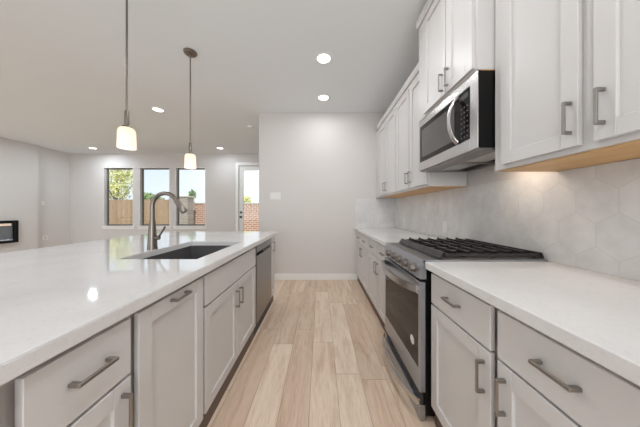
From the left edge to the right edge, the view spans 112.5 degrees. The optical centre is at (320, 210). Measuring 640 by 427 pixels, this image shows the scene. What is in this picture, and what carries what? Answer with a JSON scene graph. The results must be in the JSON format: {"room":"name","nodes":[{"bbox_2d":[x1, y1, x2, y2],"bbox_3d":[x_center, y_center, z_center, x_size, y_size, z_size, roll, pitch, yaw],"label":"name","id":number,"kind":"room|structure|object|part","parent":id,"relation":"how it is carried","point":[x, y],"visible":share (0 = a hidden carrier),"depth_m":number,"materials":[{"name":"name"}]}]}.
{"room":"kitchen","nodes":[
{"label":"kitchen","id":0,"kind":"room"},
{"bbox_2d":[0,137,37,252],"bbox_3d":[-7.455,-0.257,4.460,0.090,2.913,2.320,0,0,0],"label":"wall","id":1,"kind":"structure","parent":0,"point":[18,160],"depth_m":5.29,"materials":[{"name":"paint"}]},
{"bbox_2d":[0,220,18,243],"bbox_3d":[-7.385,0.495,4.470,0.049,0.530,1.500,0,0,0],"label":"electric fireplace","id":2,"kind":"object","parent":1,"relation":"attached to","point":[9,230],"visible":1,"depth_m":5.08,"materials":[{"name":"black glass"}]},
{"bbox_2d":[38,146,69,247],"bbox_3d":[-7.575,-0.257,1.680,0.150,2.913,9.760,0,0,0],"label":"wall","id":3,"kind":"structure","parent":0,"point":[53,165],"depth_m":6.01,"materials":[{"name":"paint"}]},
{"bbox_2d":[70,154,258,243],"bbox_3d":[-4.286,-0.257,6.470,6.428,2.913,0.120,0,0,0],"label":"wall","id":4,"kind":"structure","parent":0,"point":[86,170],"depth_m":6.41,"materials":[{"name":"paint"}]},
{"bbox_2d":[101,167,134,228],"bbox_3d":[-6.050,-0.375,6.447,0.980,1.850,0.155,0,0,0],"label":"window","id":5,"kind":"structure","parent":4,"relation":"in","point":[107,225],"depth_m":6.48,"materials":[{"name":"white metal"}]},
{"bbox_3d":[-6.050,0.498,6.428,0.980,0.104,0.115,0,0,0],"label":"sill","id":6,"kind":"part","parent":5,"relation":"part of","materials":[{"name":"white paint"}]},
{"bbox_2d":[137,167,170,228],"bbox_3d":[-4.971,-0.375,6.447,1.007,1.850,0.155,0,0,0],"label":"window","id":7,"kind":"structure","parent":4,"relation":"in","point":[142,225],"depth_m":6.43,"materials":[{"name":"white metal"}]},
{"bbox_3d":[-4.971,-0.425,6.505,0.817,1.660,0.004,0,0,0],"label":"pane","id":8,"kind":"part","parent":7,"relation":"part of","materials":[{"name":"clear glass"}]},
{"bbox_3d":[-4.971,0.498,6.428,1.007,0.104,0.115,0,0,0],"label":"sill","id":9,"kind":"part","parent":7,"relation":"part of","materials":[{"name":"white paint"}]},
{"bbox_2d":[173,167,206,228],"bbox_3d":[-3.897,-0.375,6.447,1.005,1.850,0.155,0,0,0],"label":"window","id":10,"kind":"structure","parent":4,"relation":"in","point":[177,225],"depth_m":6.45,"materials":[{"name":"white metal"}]},
{"bbox_3d":[-3.897,0.498,6.428,1.005,0.104,0.115,0,0,0],"label":"sill","id":11,"kind":"part","parent":10,"relation":"part of","materials":[{"name":"white paint"}]},
{"bbox_2d":[236,163,258,231],"bbox_3d":[-1.995,-0.122,6.415,1.086,2.645,0.120,0,0,0],"label":"door","id":12,"kind":"structure","parent":4,"relation":"in","point":[239,169],"depth_m":6.43,"materials":[{"name":"white paint"}]},
{"bbox_2d":[0,0,426,153],"bbox_3d":[-3.100,-1.788,1.605,9.200,0.150,10.010,0,0,0],"label":"ceiling","id":13,"kind":"structure","parent":0,"point":[63,62],"depth_m":2.50,"materials":[{"name":"paint"}]},
{"bbox_2d":[116,0,136,149],"bbox_3d":[-1.430,-1.087,1.580,0.132,1.250,0.132,0,0,0],"label":"pendant light","id":14,"kind":"object","parent":13,"relation":"hanging from","point":[126,136],"visible":1,"depth_m":1.57,"materials":[{"name":"white glass"}]},
{"bbox_3d":[-1.430,-0.538,1.580,0.113,0.152,0.113,0,0,0],"label":"lamp shade","id":15,"kind":"part","parent":14,"relation":"part of","materials":[{"name":"white glass"}]},
{"bbox_2d":[122,110,131,127],"bbox_3d":[-1.430,-0.677,1.580,0.060,0.125,0.060,0,0,0],"label":"socket","id":16,"kind":"object","parent":14,"relation":"attached to","point":[126,113],"depth_m":1.57,"materials":[{"name":"silver metal"}]},
{"bbox_3d":[-1.430,-1.199,1.580,0.013,0.928,0.013,0,0,0],"label":"rod","id":17,"kind":"part","parent":14,"relation":"part of","materials":[{"name":"silver metal"}]},
{"bbox_2d":[151,107,164,111],"bbox_3d":[-2.745,-1.709,3.615,0.184,0.007,0.184,0,0,0],"label":"recessed light","id":18,"kind":"object","parent":13,"relation":"in","point":[157,109],"visible":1,"depth_m":3.60,"materials":[{"name":"white paint"}]},
{"bbox_2d":[183,48,196,168],"bbox_3d":[-1.405,-1.087,2.310,0.132,1.250,0.132,0,0,0],"label":"pendant light","id":19,"kind":"object","parent":13,"relation":"hanging from","point":[190,158],"visible":1,"depth_m":2.29,"materials":[{"name":"white glass"}]},
{"bbox_3d":[-1.405,-0.538,2.310,0.113,0.152,0.113,0,0,0],"label":"lamp shade","id":20,"kind":"part","parent":19,"relation":"part of","materials":[{"name":"white glass"}]},
{"bbox_2d":[188,142,192,153],"bbox_3d":[-1.405,-0.677,2.310,0.060,0.125,0.060,0,0,0],"label":"socket","id":21,"kind":"object","parent":19,"relation":"attached to","point":[190,143],"depth_m":2.30,"materials":[{"name":"silver metal"}]},
{"bbox_3d":[-1.405,-1.199,2.310,0.013,0.928,0.013,0,0,0],"label":"rod","id":22,"kind":"part","parent":19,"relation":"part of","materials":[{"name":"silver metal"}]},
{"bbox_2d":[317,94,329,100],"bbox_3d":[0.045,-1.709,3.230,0.184,0.007,0.184,0,0,0],"label":"recessed light","id":23,"kind":"object","parent":13,"relation":"in","point":[323,97],"visible":1,"depth_m":3.22,"materials":[{"name":"white paint"}]},
{"bbox_2d":[316,52,331,63],"bbox_3d":[0.036,-1.709,2.400,0.184,0.007,0.184,0,0,0],"label":"recessed light","id":24,"kind":"object","parent":13,"relation":"in","point":[323,57],"visible":1,"depth_m":2.40,"materials":[{"name":"white paint"}]},
{"bbox_2d":[207,280,435,426],"bbox_3d":[-3.100,1.260,1.605,9.200,0.120,10.010,0,0,0],"label":"floor","id":25,"kind":"structure","parent":0,"point":[316,358],"depth_m":1.61,"materials":[{"name":"brown wood"}]},
{"bbox_2d":[0,318,132,426],"bbox_3d":[-1.210,0.763,0.406,1.259,0.873,0.612,0,0,0],"label":"base cabinet","id":26,"kind":"object","parent":25,"relation":"on","point":[87,384],"visible":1,"depth_m":0.55,"materials":[{"name":"paint"}]},
{"bbox_3d":[-0.597,0.425,0.568,0.031,0.011,0.102,0,0,0],"label":"handle","id":27,"kind":"part","parent":26,"relation":"part of","materials":[{"name":"silver metal"}]},
{"bbox_3d":[-0.622,0.808,0.566,0.019,0.554,0.252,0,0,0],"label":"door","id":28,"kind":"part","parent":26,"relation":"part of","materials":[{"name":"paint"}]},
{"bbox_3d":[-0.597,0.625,0.660,0.031,0.122,0.011,0,0,0],"label":"handle","id":29,"kind":"part","parent":26,"relation":"part of","materials":[{"name":"silver metal"}]},
{"bbox_2d":[0,232,277,385],"bbox_3d":[-1.375,0.306,1.530,1.566,0.040,2.880,0,0,0],"label":"countertop","id":30,"kind":"structure","parent":26,"relation":"on","point":[53,299],"depth_m":0.84,"materials":[{"name":"white stone"}]},
{"bbox_2d":[147,191,187,249],"bbox_3d":[-1.144,0.069,1.600,0.292,0.432,0.066,0,0,0],"label":"faucet","id":31,"kind":"object","parent":30,"relation":"on","point":[152,244],"visible":1,"depth_m":1.58,"materials":[{"name":"silver metal"}]},
{"bbox_3d":[-1.195,0.166,1.600,0.079,0.104,0.034,0,0,0],"label":"lever","id":32,"kind":"part","parent":31,"relation":"part of","materials":[{"name":"silver metal"}]},
{"bbox_3d":[-1.171,-0.026,1.600,0.204,0.242,0.031,0,0,0],"label":"spout","id":33,"kind":"part","parent":31,"relation":"part of","materials":[{"name":"silver metal"}]},
{"bbox_2d":[144,246,237,274],"bbox_3d":[-0.973,0.431,1.641,0.511,0.209,0.778,0,0,0],"label":"sink","id":34,"kind":"object","parent":30,"relation":"in","point":[190,252],"visible":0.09,"depth_m":1.98,"materials":[{"name":"grey metal"}]},
{"bbox_2d":[126,277,202,426],"bbox_3d":[-1.210,0.763,0.920,1.259,0.873,0.412,0,0,0],"label":"base cabinet","id":35,"kind":"object","parent":25,"relation":"on","point":[166,373],"visible":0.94,"depth_m":0.89,"materials":[{"name":"paint"}]},
{"bbox_3d":[-0.597,0.366,0.922,0.031,0.011,0.102,0,0,0],"label":"handle","id":36,"kind":"part","parent":35,"relation":"part of","materials":[{"name":"silver metal"}]},
{"bbox_2d":[197,248,255,426],"bbox_3d":[-1.210,0.763,1.582,1.259,0.873,0.908,0,0,0],"label":"base cabinet","id":37,"kind":"object","parent":25,"relation":"on","point":[229,290],"visible":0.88,"depth_m":1.40,"materials":[{"name":"paint"}]},
{"bbox_3d":[-0.622,0.801,1.359,0.019,0.567,0.435,0,0,0],"label":"door","id":38,"kind":"part","parent":37,"relation":"part of","materials":[{"name":"paint"}]},
{"bbox_3d":[-0.597,0.635,1.545,0.031,0.122,0.011,0,0,0],"label":"handle","id":39,"kind":"part","parent":37,"relation":"part of","materials":[{"name":"silver metal"}]},
{"bbox_3d":[-0.597,0.635,1.615,0.031,0.122,0.011,0,0,0],"label":"handle","id":40,"kind":"part","parent":37,"relation":"part of","materials":[{"name":"silver metal"}]},
{"bbox_3d":[-0.622,0.801,1.802,0.019,0.567,0.437,0,0,0],"label":"door","id":41,"kind":"part","parent":37,"relation":"part of","materials":[{"name":"paint"}]},
{"bbox_2d":[254,238,270,335],"bbox_3d":[-0.910,0.765,2.352,0.620,0.870,0.620,0,0,0],"label":"dishwasher","id":42,"kind":"object","parent":25,"relation":"on","point":[263,250],"visible":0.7,"depth_m":2.29,"materials":[{"name":"silver metal"}]},
{"bbox_3d":[-0.926,1.148,2.352,0.588,0.104,0.620,0,0,0],"label":"toe panel","id":43,"kind":"part","parent":42,"relation":"part of","materials":[{"name":"plastic"}]},
{"bbox_3d":[-0.624,0.371,2.352,0.027,0.067,0.608,0,0,0],"label":"control panel","id":44,"kind":"part","parent":42,"relation":"part of","materials":[{"name":"silver metal"}]},
{"bbox_2d":[269,237,274,305],"bbox_3d":[-1.210,0.763,2.769,1.259,0.873,0.202,0,0,0],"label":"base cabinet","id":45,"kind":"object","parent":25,"relation":"on","point":[272,244],"visible":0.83,"depth_m":2.73,"materials":[{"name":"paint"}]},
{"bbox_2d":[357,231,369,301],"bbox_3d":[0.939,0.763,3.245,0.710,0.873,0.954,0,0,0],"label":"base cabinet","id":46,"kind":"object","parent":25,"relation":"on","point":[362,240],"visible":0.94,"depth_m":3.13,"materials":[{"name":"paint"}]},
{"bbox_3d":[0.625,0.427,3.414,0.019,0.163,0.432,0,0,0],"label":"drawer","id":47,"kind":"part","parent":46,"relation":"part of","materials":[{"name":"paint"}]},
{"bbox_3d":[0.625,0.801,3.414,0.019,0.567,0.432,0,0,0],"label":"door","id":48,"kind":"part","parent":46,"relation":"part of","materials":[{"name":"paint"}]},
{"bbox_3d":[0.625,0.427,2.981,0.019,0.163,0.402,0,0,0],"label":"drawer","id":49,"kind":"part","parent":46,"relation":"part of","materials":[{"name":"paint"}]},
{"bbox_3d":[0.625,0.801,2.981,0.019,0.567,0.402,0,0,0],"label":"door","id":50,"kind":"part","parent":46,"relation":"part of","materials":[{"name":"paint"}]},
{"bbox_2d":[354,227,444,245],"bbox_3d":[0.944,0.306,2.808,0.708,0.040,1.837,0,0,0],"label":"countertop","id":51,"kind":"structure","parent":46,"relation":"on","point":[382,235],"depth_m":2.59,"materials":[{"name":"white stone"}]},
{"bbox_2d":[368,238,386,333],"bbox_3d":[0.939,0.763,2.329,0.710,0.873,0.871,0,0,0],"label":"base cabinet","id":52,"kind":"object","parent":25,"relation":"on","point":[376,275],"visible":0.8,"depth_m":2.34,"materials":[{"name":"paint"}]},
{"bbox_3d":[0.625,0.427,2.539,0.019,0.163,0.422,0,0,0],"label":"drawer","id":53,"kind":"part","parent":52,"relation":"part of","materials":[{"name":"paint"}]},
{"bbox_3d":[0.625,0.801,2.539,0.019,0.567,0.422,0,0,0],"label":"door","id":54,"kind":"part","parent":52,"relation":"part of","materials":[{"name":"paint"}]},
{"bbox_3d":[0.625,0.801,2.110,0.019,0.567,0.404,0,0,0],"label":"door","id":55,"kind":"part","parent":52,"relation":"part of","materials":[{"name":"paint"}]},
{"bbox_3d":[0.625,0.427,2.110,0.019,0.163,0.404,0,0,0],"label":"drawer","id":56,"kind":"part","parent":52,"relation":"part of","materials":[{"name":"paint"}]},
{"bbox_2d":[382,237,546,419],"bbox_3d":[0.887,0.715,1.550,0.805,0.970,0.672,0,0,0],"label":"gas range","id":57,"kind":"object","parent":25,"relation":"on","point":[408,302],"visible":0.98,"depth_m":1.33,"materials":[{"name":"silver metal"}]},
{"bbox_3d":[0.548,0.342,1.625,0.036,0.058,0.058,0,0,0],"label":"knob","id":58,"kind":"part","parent":57,"relation":"part of","materials":[{"name":"metal"}]},
{"bbox_3d":[0.548,0.342,1.515,0.036,0.058,0.058,0,0,0],"label":"knob","id":59,"kind":"part","parent":57,"relation":"part of","materials":[{"name":"metal"}]},
{"bbox_3d":[0.525,0.450,1.550,0.080,0.044,0.648,0,0,0],"label":"handle","id":60,"kind":"part","parent":57,"relation":"part of","materials":[{"name":"silver metal"}]},
{"bbox_3d":[0.527,1.092,1.550,0.080,0.042,0.660,0,0,0],"label":"handle","id":61,"kind":"part","parent":57,"relation":"part of","materials":[{"name":"silver metal"}]},
{"bbox_3d":[0.582,0.698,1.550,0.028,0.427,0.622,0,0,0],"label":"oven glass","id":62,"kind":"part","parent":57,"relation":"part of","materials":[{"name":"black glass"}]},
{"bbox_3d":[0.548,0.342,1.405,0.036,0.058,0.058,0,0,0],"label":"knob","id":63,"kind":"part","parent":57,"relation":"part of","materials":[{"name":"metal"}]},
{"bbox_3d":[0.582,0.720,1.550,0.032,0.630,0.666,0,0,0],"label":"oven door","id":64,"kind":"part","parent":57,"relation":"part of","materials":[{"name":"silver metal"}]},
{"bbox_3d":[0.582,1.151,1.550,0.032,0.086,0.666,0,0,0],"label":"drawer","id":65,"kind":"part","parent":57,"relation":"part of","materials":[{"name":"silver metal"}]},
{"bbox_3d":[0.583,0.334,1.550,0.037,0.108,0.672,0,0,0],"label":"control panel","id":66,"kind":"part","parent":57,"relation":"part of","materials":[{"name":"silver metal"}]},
{"bbox_3d":[0.548,0.342,1.295,0.036,0.058,0.058,0,0,0],"label":"knob","id":67,"kind":"part","parent":57,"relation":"part of","materials":[{"name":"metal"}]},
{"bbox_2d":[387,237,546,261],"bbox_3d":[0.934,0.262,1.550,0.712,0.064,0.672,0,0,0],"label":"cooktop","id":68,"kind":"object","parent":57,"relation":"in","point":[448,249],"depth_m":1.33,"materials":[{"name":"metal"}]},
{"bbox_2d":[431,273,501,426],"bbox_3d":[0.939,0.763,0.984,0.710,0.873,0.443,0,0,0],"label":"base cabinet","id":69,"kind":"object","parent":25,"relation":"on","point":[464,327],"visible":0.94,"depth_m":0.94,"materials":[{"name":"paint"}]},
{"bbox_3d":[0.600,0.422,0.990,0.031,0.011,0.102,0,0,0],"label":"handle","id":70,"kind":"part","parent":69,"relation":"part of","materials":[{"name":"silver metal"}]},
{"bbox_3d":[0.625,0.427,0.983,0.019,0.163,0.414,0,0,0],"label":"drawer","id":71,"kind":"part","parent":69,"relation":"part of","materials":[{"name":"paint"}]},
{"bbox_3d":[0.600,0.622,0.805,0.031,0.122,0.011,0,0,0],"label":"handle","id":72,"kind":"part","parent":69,"relation":"part of","materials":[{"name":"silver metal"}]},
{"bbox_2d":[495,311,639,426],"bbox_3d":[0.939,0.763,0.299,0.710,0.873,0.919,0,0,0],"label":"base cabinet","id":73,"kind":"object","parent":25,"relation":"on","point":[541,381],"visible":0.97,"depth_m":0.57,"materials":[{"name":"paint"}]},
{"bbox_3d":[0.600,0.622,0.714,0.031,0.122,0.011,0,0,0],"label":"handle","id":74,"kind":"part","parent":73,"relation":"part of","materials":[{"name":"silver metal"}]},
{"bbox_2d":[425,262,639,385],"bbox_3d":[0.944,0.306,0.519,0.708,0.040,1.379,0,0,0],"label":"countertop","id":75,"kind":"structure","parent":73,"relation":"on","point":[596,315],"depth_m":0.68,"materials":[{"name":"white stone"}]},
{"bbox_3d":[0.625,0.801,0.530,0.019,0.567,0.430,0,0,0],"label":"door","id":76,"kind":"part","parent":73,"relation":"part of","materials":[{"name":"paint"}]},
{"bbox_3d":[0.600,0.422,0.553,0.031,0.011,0.102,0,0,0],"label":"handle","id":77,"kind":"part","parent":73,"relation":"part of","materials":[{"name":"silver metal"}]},
{"bbox_2d":[259,113,394,273],"bbox_3d":[0.114,-0.257,5.070,2.372,2.913,2.680,0,0,0],"label":"wall","id":78,"kind":"structure","parent":0,"point":[319,164],"depth_m":3.73,"materials":[{"name":"paint"}]},
{"bbox_2d":[270,193,280,198],"bbox_3d":[-0.785,-0.260,3.724,0.180,0.120,0.010,0,0,0],"label":"light switch","id":79,"kind":"object","parent":78,"relation":"attached to","point":[272,195],"visible":1,"depth_m":3.72,"materials":[{"name":"white plastic"}]},
{"bbox_2d":[275,274,357,279],"bbox_3d":[-0.215,1.147,3.723,1.740,0.105,0.014,0,0,0],"label":"baseboard","id":80,"kind":"structure","parent":78,"relation":"attached to","point":[277,276],"depth_m":3.72,"materials":[{"name":"white paint"}]},
{"bbox_2d":[355,199,394,226],"bbox_3d":[0.952,0.036,3.726,0.695,0.498,0.006,0,0,0],"label":"backsplash","id":81,"kind":"structure","parent":78,"relation":"attached to","point":[368,212],"depth_m":3.72,"materials":[{"name":"tile"}]},
{"bbox_2d":[395,158,638,274],"bbox_3d":[1.375,-0.257,0.335,0.150,2.913,7.070,0,0,0],"label":"wall","id":82,"kind":"structure","parent":0,"point":[485,175],"depth_m":1.63,"materials":[{"name":"paint"}]},
{"bbox_2d":[376,99,418,197],"bbox_3d":[1.101,-0.812,3.203,0.385,1.195,1.051,0,0,0],"label":"upper cabinet","id":83,"kind":"object","parent":82,"relation":"attached to","point":[386,133],"visible":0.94,"depth_m":3.05,"materials":[{"name":"paint"}]},
{"bbox_3d":[0.950,-0.770,3.297,0.019,1.060,0.385,0,0,0],"label":"door","id":84,"kind":"part","parent":83,"relation":"part of","materials":[{"name":"paint"}]},
{"bbox_3d":[0.955,-1.383,3.106,0.050,0.055,0.858,0,0,0],"label":"crown","id":85,"kind":"part","parent":83,"relation":"part of","materials":[{"name":"paint"}]},
{"bbox_3d":[0.950,-0.770,2.888,0.019,1.060,0.395,0,0,0],"label":"door","id":86,"kind":"part","parent":83,"relation":"part of","materials":[{"name":"paint"}]},
{"bbox_2d":[395,62,466,193],"bbox_3d":[1.101,-0.812,2.283,0.385,1.195,0.785,0,0,0],"label":"upper cabinet","id":87,"kind":"object","parent":82,"relation":"attached to","point":[409,180],"visible":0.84,"depth_m":2.21,"materials":[{"name":"paint"}]},
{"bbox_3d":[0.950,-0.770,2.474,0.019,1.060,0.377,0,0,0],"label":"door","id":88,"kind":"part","parent":87,"relation":"part of","materials":[{"name":"paint"}]},
{"bbox_3d":[0.955,-1.383,2.283,0.050,0.055,0.785,0,0,0],"label":"crown","id":89,"kind":"part","parent":87,"relation":"part of","materials":[{"name":"paint"}]},
{"bbox_3d":[0.950,-0.770,2.088,0.019,1.060,0.353,0,0,0],"label":"door","id":90,"kind":"part","parent":87,"relation":"part of","materials":[{"name":"paint"}]},
{"bbox_2d":[416,0,494,121],"bbox_3d":[1.056,-1.216,1.534,0.477,0.877,0.707,0,0,0],"label":"upper cabinet","id":91,"kind":"object","parent":82,"relation":"attached to","point":[457,37],"visible":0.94,"depth_m":1.40,"materials":[{"name":"paint"}]},
{"bbox_3d":[0.863,-1.628,1.534,0.050,0.055,0.707,0,0,0],"label":"crown","id":92,"kind":"part","parent":91,"relation":"part of","materials":[{"name":"paint"}]},
{"bbox_3d":[0.858,-1.184,1.613,0.019,0.772,0.305,0,0,0],"label":"door","id":93,"kind":"part","parent":91,"relation":"part of","materials":[{"name":"paint"}]},
{"bbox_3d":[0.833,-0.890,1.488,0.031,0.122,0.011,0,0,0],"label":"handle","id":94,"kind":"part","parent":91,"relation":"part of","materials":[{"name":"silver metal"}]},
{"bbox_3d":[0.833,-0.890,1.422,0.031,0.122,0.011,0,0,0],"label":"handle","id":95,"kind":"part","parent":91,"relation":"part of","materials":[{"name":"silver metal"}]},
{"bbox_2d":[419,70,494,171],"bbox_3d":[1.046,-0.559,1.533,0.487,0.440,0.704,0,0,0],"label":"microwave","id":96,"kind":"object","parent":91,"relation":"attached to","point":[458,135],"visible":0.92,"depth_m":1.34,"materials":[{"name":"silver metal"}]},
{"bbox_3d":[0.835,-0.570,1.352,0.064,0.300,0.035,0,0,0],"label":"handle","id":97,"kind":"part","parent":96,"relation":"part of","materials":[{"name":"silver metal"}]},
{"bbox_3d":[1.081,-0.346,1.533,0.407,0.015,0.692,0,0,0],"label":"plate","id":98,"kind":"part","parent":96,"relation":"part of","materials":[{"name":"silver metal"}]},
{"bbox_3d":[0.872,-0.573,1.304,0.005,0.306,0.119,0,0,0],"label":"control panel","id":99,"kind":"part","parent":96,"relation":"part of","materials":[{"name":"black glass"}]},
{"bbox_3d":[0.858,-1.184,1.325,0.019,0.772,0.250,0,0,0],"label":"door","id":100,"kind":"part","parent":91,"relation":"part of","materials":[{"name":"paint"}]},
{"bbox_2d":[395,158,639,280],"bbox_3d":[1.296,0.036,1.776,0.006,0.498,3.891,0,0,0],"label":"backsplash","id":101,"kind":"structure","parent":82,"relation":"attached to","point":[588,218],"depth_m":1.18,"materials":[{"name":"tile"}]},
{"bbox_2d":[443,221,446,232],"bbox_3d":[1.288,0.165,2.220,0.008,0.118,0.075,0,0,0],"label":"wall outlet","id":102,"kind":"object","parent":101,"relation":"attached to","point":[444,222],"visible":1,"depth_m":2.20,"materials":[{"name":"white plastic"}]},
{"bbox_2d":[495,0,639,171],"bbox_3d":[1.101,-0.812,0.758,0.385,1.195,0.837,0,0,0],"label":"upper cabinet","id":103,"kind":"object","parent":82,"relation":"attached to","point":[567,72],"visible":1,"depth_m":0.83,"materials":[{"name":"paint"}]},
{"bbox_3d":[0.950,-0.770,0.950,0.019,1.060,0.336,0,0,0],"label":"door","id":104,"kind":"part","parent":103,"relation":"part of","materials":[{"name":"paint"}]},
{"bbox_3d":[0.924,-0.348,0.804,0.031,0.122,0.011,0,0,0],"label":"handle","id":105,"kind":"part","parent":103,"relation":"part of","materials":[{"name":"silver metal"}]},
{"bbox_3d":[0.924,-0.348,0.710,0.031,0.122,0.011,0,0,0],"label":"handle","id":106,"kind":"part","parent":103,"relation":"part of","materials":[{"name":"silver metal"}]},
{"bbox_3d":[0.950,-0.770,0.554,0.019,1.060,0.368,0,0,0],"label":"door","id":107,"kind":"part","parent":103,"relation":"part of","materials":[{"name":"paint"}]},
{"label":"outside","id":108,"kind":"structure","parent":0,"visible":0},
{"bbox_3d":[-5.000,1.425,25.855,70.000,0.150,38.290,0,0,0],"label":"lawn","id":109,"kind":"structure","parent":108,"visible":0},
{"bbox_2d":[109,170,132,199],"bbox_3d":[-13.520,-1.069,14.303,2.239,4.844,2.003,0,0,0],"label":"tree","id":110,"kind":"object","parent":109,"relation":"on","point":[116,189],"visible":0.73,"depth_m":14.17,"materials":[{"name":"green plant"}]},
{"bbox_2d":[109,199,168,223],"bbox_3d":[-11.942,0.349,12.030,8.116,2.002,0.060,0,0,0],"label":"wooden fence","id":111,"kind":"object","parent":109,"relation":"on","point":[120,211],"visible":0.19,"depth_m":12.00,"materials":[{"name":"brown wood"}]},
{"bbox_2d":[144,192,164,199],"bbox_3d":[-11.552,0.027,14.624,1.445,2.656,1.427,0,0,0],"label":"tree","id":112,"kind":"object","parent":109,"relation":"on","point":[147,195],"visible":0.2,"depth_m":14.53,"materials":[{"name":"green plant"}]},
{"bbox_2d":[179,196,194,223],"bbox_3d":[-7.570,0.260,12.010,0.680,2.180,0.680,0,0,0],"label":"stone pillar","id":113,"kind":"structure","parent":109,"relation":"on","point":[187,201],"depth_m":11.72,"materials":[{"name":"beige stone"}]},
{"bbox_2d":[188,189,196,202],"bbox_3d":[-9.549,-0.146,15.819,0.778,3.002,0.630,0,0,42],"label":"tree","id":114,"kind":"object","parent":109,"relation":"on","point":[191,193],"visible":0.27,"depth_m":15.69,"materials":[{"name":"green plant"}]},
{"bbox_2d":[194,203,258,231],"bbox_3d":[-4.750,0.425,13.000,8.500,1.850,0.260,0,0,0],"label":"brick wall","id":115,"kind":"structure","parent":109,"relation":"on","point":[251,210],"depth_m":12.90,"materials":[{"name":"brick"}]},
{"bbox_2d":[244,196,252,202],"bbox_3d":[-5.530,0.114,15.556,1.125,2.484,1.155,0,0,0],"label":"tree","id":116,"kind":"object","parent":109,"relation":"on","point":[246,200],"visible":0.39,"depth_m":15.29,"materials":[{"name":"green plant"}]}
]}

